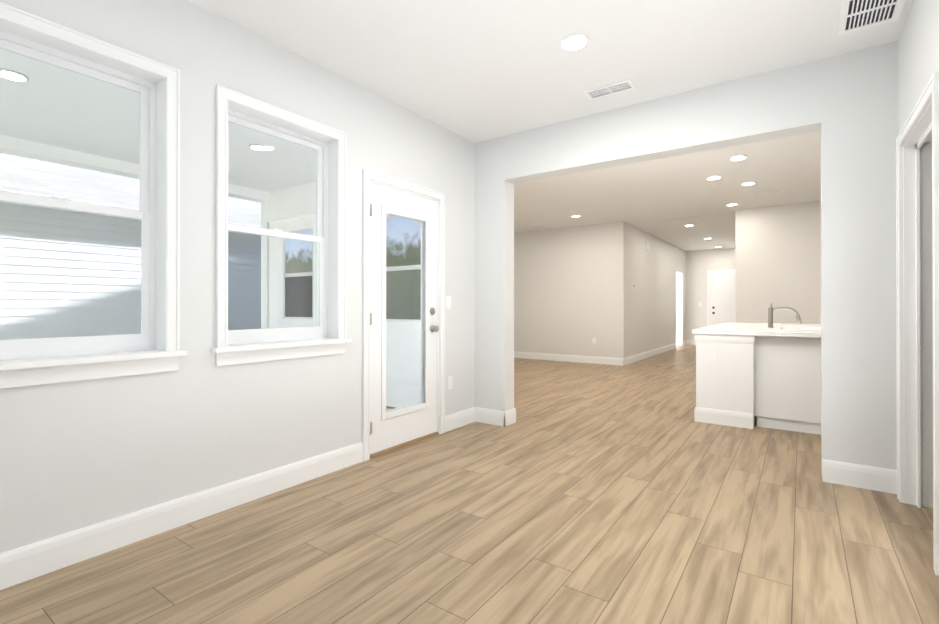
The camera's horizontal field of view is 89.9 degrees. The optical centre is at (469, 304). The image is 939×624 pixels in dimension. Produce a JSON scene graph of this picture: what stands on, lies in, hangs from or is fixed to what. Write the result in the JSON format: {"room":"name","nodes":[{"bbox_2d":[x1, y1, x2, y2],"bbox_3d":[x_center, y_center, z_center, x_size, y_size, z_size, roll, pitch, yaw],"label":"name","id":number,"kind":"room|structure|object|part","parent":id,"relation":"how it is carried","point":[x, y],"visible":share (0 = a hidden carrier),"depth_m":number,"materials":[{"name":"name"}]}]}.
{"room":"empty dining room","nodes":[
{"label":"empty dining room","id":0,"kind":"room"},
{"bbox_2d":[0,0,474,552],"bbox_3d":[-1.454,-0.256,2.607,0.160,2.780,5.350,0,0,35],"label":"wall","id":1,"kind":"structure","parent":0,"point":[80,454],"depth_m":2.53,"materials":[{"name":"white paint"}]},
{"bbox_2d":[0,30,156,360],"bbox_3d":[-1.851,-0.452,2.123,0.050,1.370,0.760,0,0,35],"label":"window","id":2,"kind":"structure","parent":1,"relation":"in","point":[38,347],"depth_m":2.21,"materials":[{"name":"white plastic"}]},
{"bbox_2d":[0,2,186,388],"bbox_3d":[-1.768,-0.431,2.065,0.152,1.533,0.930,0,0,35],"label":"window frame","id":3,"kind":"structure","parent":1,"relation":"attached to","point":[18,22],"depth_m":2.30,"materials":[{"name":"white wood"}]},
{"bbox_2d":[228,109,327,344],"bbox_3d":[-1.234,-0.450,2.998,0.050,1.370,0.760,0,0,35],"label":"window","id":4,"kind":"structure","parent":1,"relation":"in","point":[254,335],"depth_m":3.05,"materials":[{"name":"white plastic"}]},
{"bbox_2d":[211,85,350,365],"bbox_3d":[-1.151,-0.429,2.939,0.152,1.533,0.930,0,0,35],"label":"window frame","id":5,"kind":"structure","parent":1,"relation":"attached to","point":[226,98],"depth_m":2.91,"materials":[{"name":"white wood"}]},
{"bbox_2d":[362,169,444,460],"bbox_3d":[-0.577,0.076,3.854,0.214,2.123,0.946,0,0,35],"label":"door frame","id":6,"kind":"structure","parent":1,"relation":"attached to","point":[368,176],"depth_m":3.63,"materials":[{"name":"white wood"}]},
{"bbox_2d":[370,182,438,453],"bbox_3d":[-0.532,0.103,3.815,0.172,2.019,0.802,0,0,35],"label":"door","id":7,"kind":"structure","parent":1,"relation":"in","point":[392,427],"depth_m":3.76,"materials":[{"name":"white paint"}]},
{"bbox_2d":[446,296,450,308],"bbox_3d":[-0.189,-0.020,4.254,0.009,0.115,0.072,0,0,35],"label":"light switch","id":8,"kind":"object","parent":1,"relation":"attached to","point":[448,306],"depth_m":4.24,"materials":[{"name":"white plastic"}]},
{"bbox_2d":[447,376,451,389],"bbox_3d":[-0.177,0.710,4.268,0.008,0.115,0.072,0,0,35],"label":"outlet","id":9,"kind":"object","parent":1,"relation":"attached to","point":[449,379],"depth_m":4.26,"materials":[{"name":"white plastic"}]},
{"bbox_2d":[267,222,269,328],"bbox_3d":[-1.371,-0.236,8.839,0.150,2.780,5.290,0,0,35],"label":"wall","id":10,"kind":"structure","parent":0,"point":[268,250],"depth_m":6.65,"materials":[{"name":"white paint"}]},
{"bbox_2d":[0,345,938,623],"bbox_3d":[2.510,1.197,6.513,9.170,0.100,16.310,0,0,35],"label":"floor","id":11,"kind":"structure","parent":0,"point":[477,523],"depth_m":2.27,"materials":[{"name":"brown wood"}]},
{"bbox_2d":[694,335,820,434],"bbox_3d":[3.361,0.715,5.279,1.112,0.855,2.478,0,0,35],"label":"kitchen island","id":12,"kind":"object","parent":11,"relation":"on","point":[764,375],"depth_m":4.34,"materials":[{"name":"white paint"}]},
{"bbox_3d":[2.331,0.483,4.501,0.070,0.115,0.008,0,0,35],"label":"outlet island post","id":13,"kind":"part","parent":12,"relation":"part of","materials":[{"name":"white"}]},
{"bbox_2d":[692,323,783,334],"bbox_3d":[3.175,0.268,5.411,0.690,0.040,2.510,0,0,35],"label":"island countertop","id":14,"kind":"structure","parent":12,"relation":"on","point":[723,328],"depth_m":4.62,"materials":[{"name":"white stone"}]},
{"bbox_2d":[768,303,775,326],"bbox_3d":[3.274,0.117,5.111,0.060,0.258,0.134,0,0,35],"label":"faucet","id":15,"kind":"object","parent":14,"relation":"on","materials":[{"name":"silver metal"}]},
{"bbox_2d":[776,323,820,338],"bbox_3d":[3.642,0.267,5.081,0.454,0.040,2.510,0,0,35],"label":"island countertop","id":16,"kind":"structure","parent":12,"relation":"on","point":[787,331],"depth_m":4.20,"materials":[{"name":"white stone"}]},
{"bbox_2d":[792,327,815,330],"bbox_3d":[3.474,0.395,4.924,0.380,0.242,0.780,0,0,35],"label":"sink","id":17,"kind":"object","parent":16,"relation":"in","point":[793,328],"depth_m":5.19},
{"bbox_2d":[188,0,912,250],"bbox_3d":[2.510,-1.603,6.522,9.170,0.060,16.310,0,0,35],"label":"ceiling","id":18,"kind":"structure","parent":0,"point":[474,71],"depth_m":3.10,"materials":[{"name":"white paint"}]},
{"bbox_2d":[560,33,588,49],"bbox_3d":[0.632,-1.578,2.836,0.175,0.014,0.175,0,0,26],"label":"recessed light","id":19,"kind":"object","parent":18,"relation":"in","point":[575,41],"depth_m":2.81,"materials":[{"name":"white"}]},
{"bbox_2d":[584,79,635,99],"bbox_3d":[1.030,-1.578,3.461,0.340,0.010,0.150,0,0,35],"label":"ceiling vent","id":20,"kind":"object","parent":18,"relation":"in","point":[614,88],"visible":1,"depth_m":3.45,"materials":[{"name":"grey metal"}]},
{"bbox_2d":[706,175,721,179],"bbox_3d":[3.025,-1.569,5.822,0.175,0.014,0.175,0,0,29],"label":"recessed light","id":21,"kind":"object","parent":18,"relation":"in","point":[714,177],"depth_m":5.79,"materials":[{"name":"white"}]},
{"bbox_2d":[729,155,747,160],"bbox_3d":[2.881,-1.571,5.043,0.175,0.014,0.175,0,0,-4],"label":"recessed light","id":22,"kind":"object","parent":18,"relation":"in","point":[738,157],"depth_m":5.01,"materials":[{"name":"white"}]},
{"bbox_2d":[741,181,755,184],"bbox_3d":[3.620,-1.568,6.100,0.175,0.014,0.175,0,0,29],"label":"recessed light","id":23,"kind":"object","parent":18,"relation":"in","point":[750,182],"depth_m":6.07,"materials":[{"name":"white"}]},
{"bbox_2d":[837,0,904,35],"bbox_3d":[2.154,-1.581,2.521,0.270,0.010,0.400,0,0,35],"label":"ceiling vent","id":24,"kind":"object","parent":18,"relation":"in","point":[856,15],"visible":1,"depth_m":2.56,"materials":[{"name":"grey metal"}]},
{"bbox_2d":[514,222,614,357],"bbox_3d":[1.495,-0.232,9.963,3.240,2.780,0.150,0,0,35],"label":"wall","id":25,"kind":"structure","parent":0,"point":[575,293],"depth_m":9.54,"materials":[{"name":"white paint"}]},
{"bbox_2d":[615,222,686,357],"bbox_3d":[4.574,-0.228,11.370,0.150,2.780,6.000,0,0,35],"label":"wall","id":26,"kind":"structure","parent":0,"point":[645,311],"depth_m":10.20,"materials":[{"name":"white paint"}]},
{"bbox_2d":[0,340,938,589],"bbox_3d":[2.525,1.077,6.509,8.900,0.140,16.000,0,0,35],"label":"baseboard","id":27,"kind":"structure","parent":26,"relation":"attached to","point":[30,561],"depth_m":2.60,"materials":[{"name":"white wood"}]},
{"bbox_2d":[676,273,676,345],"bbox_3d":[5.655,0.018,13.054,0.015,2.300,1.100,0,0,35],"label":"panel","id":28,"kind":"object","parent":26,"relation":"attached to","point":[676,309],"depth_m":13.36,"materials":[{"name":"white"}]},
{"bbox_2d":[475,41,898,470],"bbox_3d":[1.413,-0.252,3.749,3.210,2.780,0.180,0,0,35],"label":"wall","id":29,"kind":"structure","parent":0,"point":[846,105],"depth_m":3.03,"materials":[{"name":"white paint"}]},
{"bbox_2d":[687,248,734,339],"bbox_3d":[7.073,-0.222,13.187,1.800,2.780,0.150,0,0,35],"label":"wall","id":30,"kind":"structure","parent":0,"point":[698,261],"depth_m":13.43,"materials":[{"name":"white paint"}]},
{"bbox_2d":[707,269,735,325],"bbox_3d":[7.228,0.100,13.066,1.100,2.135,0.168,0,0,35],"label":"door frame","id":31,"kind":"structure","parent":30,"relation":"attached to","point":[709,272],"depth_m":13.28,"materials":[{"name":"white wood"}]},
{"bbox_2d":[711,273,735,325],"bbox_3d":[7.155,0.142,12.963,0.910,2.030,0.108,0,0,35],"label":"front door","id":32,"kind":"structure","parent":30,"relation":"in","point":[723,297],"depth_m":13.04,"materials":[{"name":"white paint"}]},
{"bbox_2d":[735,209,742,322],"bbox_3d":[6.209,-0.231,10.217,0.150,2.780,6.000,0,0,35],"label":"wall","id":33,"kind":"structure","parent":0,"point":[738,213],"depth_m":7.78,"materials":[{"name":"white paint"}]},
{"bbox_2d":[743,201,820,323],"bbox_3d":[6.006,-0.242,6.781,3.480,2.780,0.150,0,0,35],"label":"wall","id":34,"kind":"structure","parent":0,"point":[782,243],"depth_m":7.43,"materials":[{"name":"white paint"}]},
{"bbox_2d":[898,0,938,132],"bbox_3d":[1.134,-0.262,0.672,0.120,2.780,5.170,0,0,35],"label":"wall","id":35,"kind":"structure","parent":0,"point":[918,51],"depth_m":2.38,"materials":[{"name":"white paint"}]},
{"bbox_2d":[896,72,938,575],"bbox_3d":[2.283,0.080,2.321,0.144,2.105,0.960,0,0,35],"label":"door frame","id":36,"kind":"structure","parent":35,"relation":"attached to","point":[918,282],"depth_m":2.64,"materials":[{"name":"white wood"}]},
{"bbox_3d":[-1.461,-0.196,5.788,3.520,2.880,0.160,0,0,35],"label":"wall","id":37,"kind":"structure","parent":0,"visible":0},
{"bbox_2d":[261,181,420,407],"bbox_3d":[-1.519,-0.166,5.724,3.540,2.820,0.072,0,0,35],"label":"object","id":38,"kind":"structure","parent":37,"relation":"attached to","point":[414,371],"depth_m":6.14,"materials":[{"name":"white"}]},
{"bbox_2d":[279,220,318,325],"bbox_3d":[-2.264,-0.394,6.213,0.830,1.350,0.040,0,0,35],"label":"porch window","id":39,"kind":"structure","parent":38,"relation":"attached to","point":[298,279],"depth_m":6.21,"materials":[{"name":"white"}]},
{"bbox_2d":[386,215,420,330],"bbox_3d":[-0.727,-0.398,5.129,0.790,1.350,0.040,0,0,35],"label":"porch window","id":40,"kind":"structure","parent":38,"relation":"attached to","point":[391,273],"depth_m":5.13,"materials":[{"name":"clear glass"}]},
{"label":"outside","id":41,"kind":"structure","parent":0,"visible":0},
{"bbox_3d":[-1.029,1.363,6.934,70.000,0.170,70.000,0,0,35],"label":"ground","id":42,"kind":"structure","parent":41,"visible":0},
{"bbox_2d":[0,153,260,360],"bbox_3d":[-7.510,-1.360,9.067,4.960,5.330,22.400,0,0,35],"label":"neighboring house","id":43,"kind":"structure","parent":42,"relation":"on","point":[89,265],"depth_m":7.52,"materials":[{"name":"white"}]},
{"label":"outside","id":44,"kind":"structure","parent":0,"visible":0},
{"bbox_2d":[0,49,315,202],"bbox_3d":[-3.003,-1.552,3.607,3.520,0.180,5.190,0,0,35],"label":"ceiling","id":45,"kind":"structure","parent":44,"point":[16,135],"depth_m":4.40,"materials":[{"name":"white paint"}]},
{"bbox_2d":[0,68,29,81],"bbox_3d":[-3.152,-1.577,3.240,0.175,0.014,0.175,0,0,-4],"label":"recessed light","id":46,"kind":"object","parent":45,"relation":"in","point":[14,75],"depth_m":3.22,"materials":[{"name":"white"}]},
{"bbox_2d":[249,144,267,149],"bbox_3d":[-2.114,-1.572,4.711,0.175,0.014,0.175,0,0,-4],"label":"recessed light","id":47,"kind":"object","parent":45,"relation":"in","point":[258,146],"depth_m":4.69,"materials":[{"name":"white"}]}
]}

